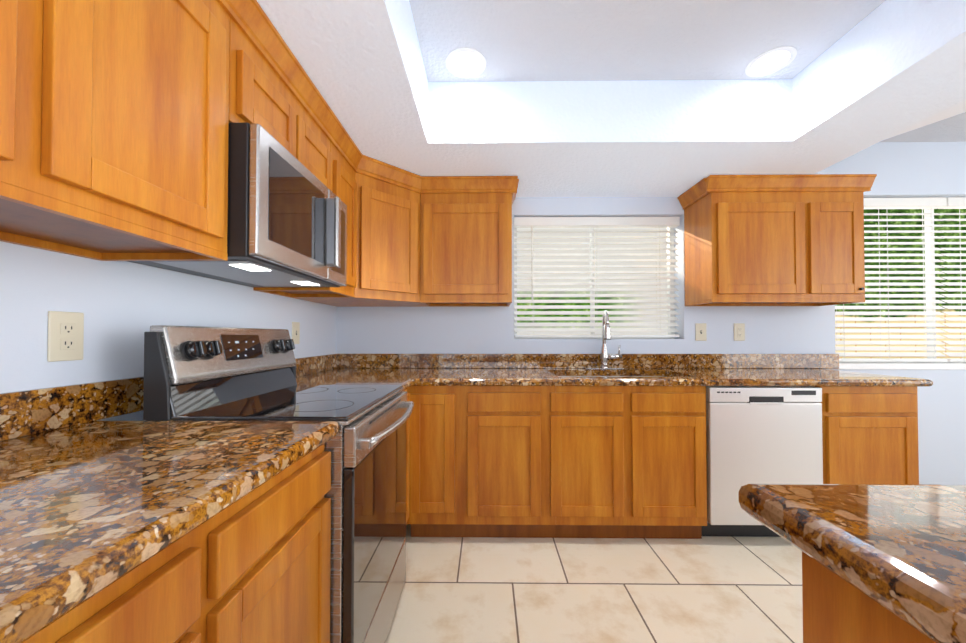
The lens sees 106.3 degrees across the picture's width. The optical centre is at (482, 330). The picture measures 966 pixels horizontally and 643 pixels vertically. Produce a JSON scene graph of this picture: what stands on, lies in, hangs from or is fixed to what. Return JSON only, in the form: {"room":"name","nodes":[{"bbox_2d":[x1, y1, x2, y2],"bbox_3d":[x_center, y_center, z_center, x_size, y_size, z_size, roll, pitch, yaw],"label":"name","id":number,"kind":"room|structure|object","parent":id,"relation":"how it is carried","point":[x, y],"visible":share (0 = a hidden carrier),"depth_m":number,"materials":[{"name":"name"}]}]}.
{"room":"kitchen","nodes":[
{"label":"kitchen","id":0,"kind":"room"},
{"bbox_2d":[0,241,336,420],"bbox_3d":[-1.181,-0.310,0.124,0.180,2.900,5.380,0,-1,1],"label":"wall","id":1,"kind":"structure","parent":0,"point":[123,306],"depth_m":1.05,"materials":[{"name":"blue paint"}]},
{"bbox_2d":[0,0,55,199],"bbox_3d":[-0.898,-0.611,0.331,0.378,0.766,0.492,0,-1,1],"label":"upper cabinet","id":2,"kind":"object","parent":1,"relation":"attached to","point":[27,27],"depth_m":0.58,"materials":[{"name":"brown wood"}]},
{"bbox_2d":[47,311,83,361],"bbox_3d":[-1.077,0.015,0.938,0.009,0.127,0.078,0,-1,1],"label":"outlet","id":3,"kind":"object","parent":1,"relation":"attached to","point":[65,335],"visible":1,"depth_m":0.93,"materials":[{"name":"beige plastic"}]},
{"bbox_2d":[0,0,243,259],"bbox_3d":[-0.892,-0.604,0.803,0.378,0.766,0.453,0,-1,1],"label":"upper cabinet","id":4,"kind":"object","parent":1,"relation":"attached to","point":[117,117],"depth_m":0.78,"materials":[{"name":"brown wood"}]},
{"bbox_2d":[244,0,311,172],"bbox_3d":[-0.888,-0.788,1.229,0.378,0.385,0.388,0,-1,1],"label":"upper cabinet","id":5,"kind":"object","parent":1,"relation":"attached to","point":[277,92],"depth_m":1.22,"materials":[{"name":"brown wood"}]},
{"bbox_2d":[128,122,346,286],"bbox_3d":[-0.827,-0.395,1.359,0.496,0.390,0.655,0,-1,1],"label":"over-the-range microwave","id":6,"kind":"object","parent":5,"relation":"attached to","point":[287,218],"visible":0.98,"depth_m":1.17,"materials":[{"name":"silver metal"}]},
{"bbox_2d":[292,322,299,343],"bbox_3d":[-1.061,0.014,2.063,0.016,0.125,0.078,0,-1,1],"label":"light switch","id":7,"kind":"object","parent":1,"relation":"attached to","point":[296,332],"visible":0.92,"depth_m":2.06,"materials":[{"name":"beige plastic"}]},
{"bbox_2d":[253,117,371,295],"bbox_3d":[-0.854,-0.588,1.881,0.431,0.766,0.374,0,-1,1],"label":"upper cabinet","id":8,"kind":"object","parent":1,"relation":"attached to","point":[353,168],"depth_m":1.94,"materials":[{"name":"brown wood"}]},
{"bbox_2d":[312,84,335,194],"bbox_3d":[-0.885,-0.784,1.501,0.378,0.385,0.389,0,-1,1],"label":"upper cabinet","id":9,"kind":"object","parent":1,"relation":"attached to","point":[323,118],"depth_m":1.59,"materials":[{"name":"brown wood"}]},
{"bbox_2d":[385,524,802,642],"bbox_3d":[2.299,1.169,0.064,7.300,0.060,5.380,0,-1,1],"label":"floor","id":10,"kind":"structure","parent":0,"point":[715,589],"depth_m":1.61,"materials":[{"name":"tile"}]},
{"bbox_2d":[23,487,258,642],"bbox_3d":[-0.752,0.711,0.324,0.668,0.862,0.604,0,-1,1],"label":"base cabinet","id":11,"kind":"object","parent":10,"relation":"on","point":[253,566],"depth_m":0.52,"materials":[{"name":"brown wood"}]},
{"bbox_2d":[143,325,413,642],"bbox_3d":[-0.607,0.573,1.320,0.654,1.168,0.660,0,-1,1],"label":"range","id":12,"kind":"object","parent":10,"relation":"on","point":[196,373],"visible":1,"depth_m":1.13,"materials":[{"name":"silver metal"}]},
{"bbox_2d":[255,443,330,642],"bbox_3d":[-0.748,0.717,0.733,0.668,0.862,0.506,0,-1,1],"label":"base cabinet","id":13,"kind":"object","parent":10,"relation":"on","point":[293,569],"depth_m":0.81,"materials":[{"name":"brown wood"}]},
{"bbox_2d":[404,389,409,524],"bbox_3d":[-0.736,0.733,1.827,0.668,0.862,0.349,0,-1,1],"label":"base cabinet","id":14,"kind":"object","parent":10,"relation":"on","point":[407,458],"visible":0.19,"depth_m":1.92,"materials":[{"name":"brown wood"}]},
{"bbox_2d":[407,386,422,536],"bbox_3d":[-0.703,0.740,2.297,0.722,0.862,0.628,0,-1,1],"label":"base cabinet","id":15,"kind":"object","parent":10,"relation":"on","point":[415,518],"depth_m":1.98,"materials":[{"name":"brown wood"}]},
{"bbox_2d":[0,354,415,642],"bbox_3d":[-0.737,0.212,0.806,0.688,0.145,3.570,0,-1,1],"label":"countertop","id":16,"kind":"structure","parent":15,"relation":"on","point":[90,506],"depth_m":0.62,"materials":[{"name":"stone"}]},
{"bbox_2d":[416,310,932,386],"bbox_3d":[0.727,0.184,2.280,3.583,0.648,0.648,0,-1,1],"label":"countertop","id":17,"kind":"structure","parent":15,"relation":"on","point":[602,369],"depth_m":2.46,"materials":[{"name":"stone"}]},
{"bbox_2d":[585,310,622,369],"bbox_3d":[0.846,0.065,2.450,0.250,0.406,0.229,0,-1,1],"label":"faucet","id":18,"kind":"object","parent":17,"relation":"on","point":[602,361],"depth_m":2.52,"materials":[{"name":"silver metal"}]},
{"bbox_2d":[564,376,666,376],"bbox_3d":[0.833,0.407,2.266,0.824,0.200,0.414,0,-1,1],"label":"sink","id":19,"kind":"object","parent":17,"relation":"in","point":[568,376],"depth_m":2.46,"materials":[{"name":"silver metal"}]},
{"bbox_2d":[423,386,462,536],"bbox_3d":[-0.259,0.740,2.292,0.283,0.862,0.628,0,-1,1],"label":"base cabinet","id":20,"kind":"object","parent":10,"relation":"on","point":[442,405],"depth_m":1.99,"materials":[{"name":"brown wood"}]},
{"bbox_2d":[463,386,562,537],"bbox_3d":[0.156,0.740,2.288,0.546,0.862,0.628,0,-1,1],"label":"base cabinet","id":21,"kind":"object","parent":10,"relation":"on","point":[509,432],"depth_m":1.98,"materials":[{"name":"brown wood"}]},
{"bbox_2d":[555,410,706,538],"bbox_3d":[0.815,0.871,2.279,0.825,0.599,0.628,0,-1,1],"label":"base cabinet","id":22,"kind":"object","parent":10,"relation":"on","point":[560,461],"depth_m":1.97,"materials":[{"name":"brown wood"}]},
{"bbox_2d":[702,386,822,536],"bbox_3d":[1.537,0.742,2.269,0.605,0.858,0.634,0,-1,1],"label":"dishwasher","id":23,"kind":"object","parent":10,"relation":"on","point":[763,434],"visible":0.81,"depth_m":1.96,"materials":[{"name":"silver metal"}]},
{"bbox_2d":[802,564,913,642],"bbox_3d":[1.491,0.709,-0.398,2.105,0.846,1.825,0,-1,1],"label":"kitchen island","id":24,"kind":"object","parent":10,"relation":"on","point":[829,615],"depth_m":0.46,"materials":[{"name":"brown wood"}]},
{"bbox_2d":[738,484,965,642],"bbox_3d":[1.523,0.255,-0.415,2.240,0.055,1.980,0,-1,1],"label":"island countertop","id":25,"kind":"structure","parent":24,"relation":"on","point":[897,550],"depth_m":0.43,"materials":[{"name":"brown stone"}]},
{"bbox_2d":[813,386,918,484],"bbox_3d":[2.109,0.740,2.266,0.528,0.862,0.628,0,-1,1],"label":"base cabinet","id":26,"kind":"object","parent":10,"relation":"on","point":[869,434],"visible":0.48,"depth_m":1.96,"materials":[{"name":"brown wood"}]},
{"bbox_2d":[257,0,965,197],"bbox_3d":[2.428,-1.382,0.009,7.040,0.760,5.200,0,-1,1],"label":"ceiling","id":27,"kind":"structure","parent":0,"point":[608,98],"depth_m":1.72,"materials":[{"name":"white paint"}]},
{"bbox_2d":[446,47,485,77],"bbox_3d":[-0.083,-1.294,1.756,0.196,0.004,0.196,0,-1,1],"label":"recessed light","id":28,"kind":"object","parent":27,"relation":"in","point":[465,60],"visible":1,"depth_m":1.75,"materials":[{"name":"white glass"}]},
{"bbox_2d":[745,46,796,76],"bbox_3d":[1.387,-1.294,1.750,0.196,0.004,0.196,0,-1,1],"label":"recessed light","id":29,"kind":"object","parent":27,"relation":"in","point":[774,60],"visible":1,"depth_m":1.74,"materials":[{"name":"white glass"}]},
{"bbox_2d":[336,142,965,484],"bbox_3d":[2.458,-0.273,2.683,7.040,2.900,0.180,0,-1,1],"label":"wall","id":30,"kind":"structure","parent":0,"point":[915,169],"depth_m":2.60,"materials":[{"name":"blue paint"}]},
{"bbox_2d":[285,158,431,306],"bbox_3d":[-0.733,-0.572,2.319,0.663,0.786,0.623,0,-1,1],"label":"upper cabinet","id":31,"kind":"object","parent":30,"relation":"attached to","point":[394,198],"depth_m":2.17,"materials":[{"name":"brown wood"}]},
{"bbox_2d":[420,176,515,303],"bbox_3d":[-0.137,-0.580,2.429,0.644,0.766,0.391,0,-1,1],"label":"upper cabinet","id":32,"kind":"object","parent":30,"relation":"attached to","point":[466,221],"depth_m":2.29,"materials":[{"name":"brown wood"}]},
{"bbox_2d":[514,228,674,338],"bbox_3d":[0.835,-0.387,2.765,1.223,0.900,0.045,0,-1,1],"label":"window","id":33,"kind":"structure","parent":30,"relation":"in","point":[668,263],"depth_m":2.74,"materials":[{"name":"white plastic"}]},
{"bbox_2d":[514,217,679,336],"bbox_3d":[0.834,-0.392,2.673,1.211,0.884,0.079,0,-1,1],"label":"window blind","id":34,"kind":"object","parent":33,"relation":"attached to","point":[596,222],"visible":0.96,"depth_m":2.67,"materials":[{"name":"white plastic"}]},
{"bbox_2d":[695,323,706,340],"bbox_3d":[1.562,0.011,2.591,0.078,0.125,0.016,0,-1,1],"label":"light switch","id":35,"kind":"object","parent":30,"relation":"attached to","point":[700,332],"visible":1,"depth_m":2.59,"materials":[{"name":"beige plastic"}]},
{"bbox_2d":[734,323,744,340],"bbox_3d":[1.835,0.011,2.591,0.078,0.125,0.009,0,-1,1],"label":"outlet","id":36,"kind":"object","parent":30,"relation":"attached to","point":[739,331],"visible":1,"depth_m":2.59,"materials":[{"name":"beige plastic"}]},
{"bbox_2d":[677,174,876,305],"bbox_3d":[1.923,-0.570,2.419,1.045,0.787,0.364,0,-1,1],"label":"upper cabinet","id":37,"kind":"object","parent":30,"relation":"attached to","point":[776,240],"visible":1,"depth_m":2.27,"materials":[{"name":"brown wood"}]},
{"bbox_2d":[835,197,946,361],"bbox_3d":[2.948,-0.371,2.655,0.849,1.196,0.079,0,-1,1],"label":"window blind","id":38,"kind":"object","parent":30,"relation":"attached to","point":[922,203],"visible":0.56,"depth_m":2.65,"materials":[{"name":"white plastic"}]},
{"bbox_2d":[839,362,965,369],"bbox_3d":[3.622,0.255,2.627,2.208,0.042,0.150,0,-1,1],"label":"trim","id":39,"kind":"structure","parent":30,"relation":"attached to","point":[912,365],"depth_m":2.56,"materials":[{"name":"white paint"}]},
{"bbox_2d":[924,209,936,357],"bbox_3d":[3.623,-0.362,2.734,2.210,1.220,0.045,0,-1,1],"label":"window","id":40,"kind":"structure","parent":30,"relation":"in","point":[928,246],"depth_m":2.73,"materials":[{"name":"white plastic"}]},
{"bbox_2d":[938,197,965,361],"bbox_3d":[4.052,-0.371,2.642,1.339,1.196,0.079,0,-1,1],"label":"window blind","id":41,"kind":"object","parent":30,"relation":"attached to","point":[959,203],"visible":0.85,"depth_m":2.65,"materials":[{"name":"white plastic"}]},
{"label":"outside","id":42,"kind":"structure","parent":0,"visible":0},
{"bbox_2d":[835,209,965,357],"bbox_3d":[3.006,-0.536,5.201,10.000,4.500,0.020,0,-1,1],"label":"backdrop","id":43,"kind":"structure","parent":42,"point":[943,245],"depth_m":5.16,"materials":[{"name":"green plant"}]},
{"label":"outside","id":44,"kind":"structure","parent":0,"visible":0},
{"bbox_2d":[517,228,666,333],"bbox_3d":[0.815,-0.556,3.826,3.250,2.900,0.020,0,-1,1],"label":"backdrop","id":45,"kind":"structure","parent":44,"point":[588,263],"depth_m":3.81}
]}

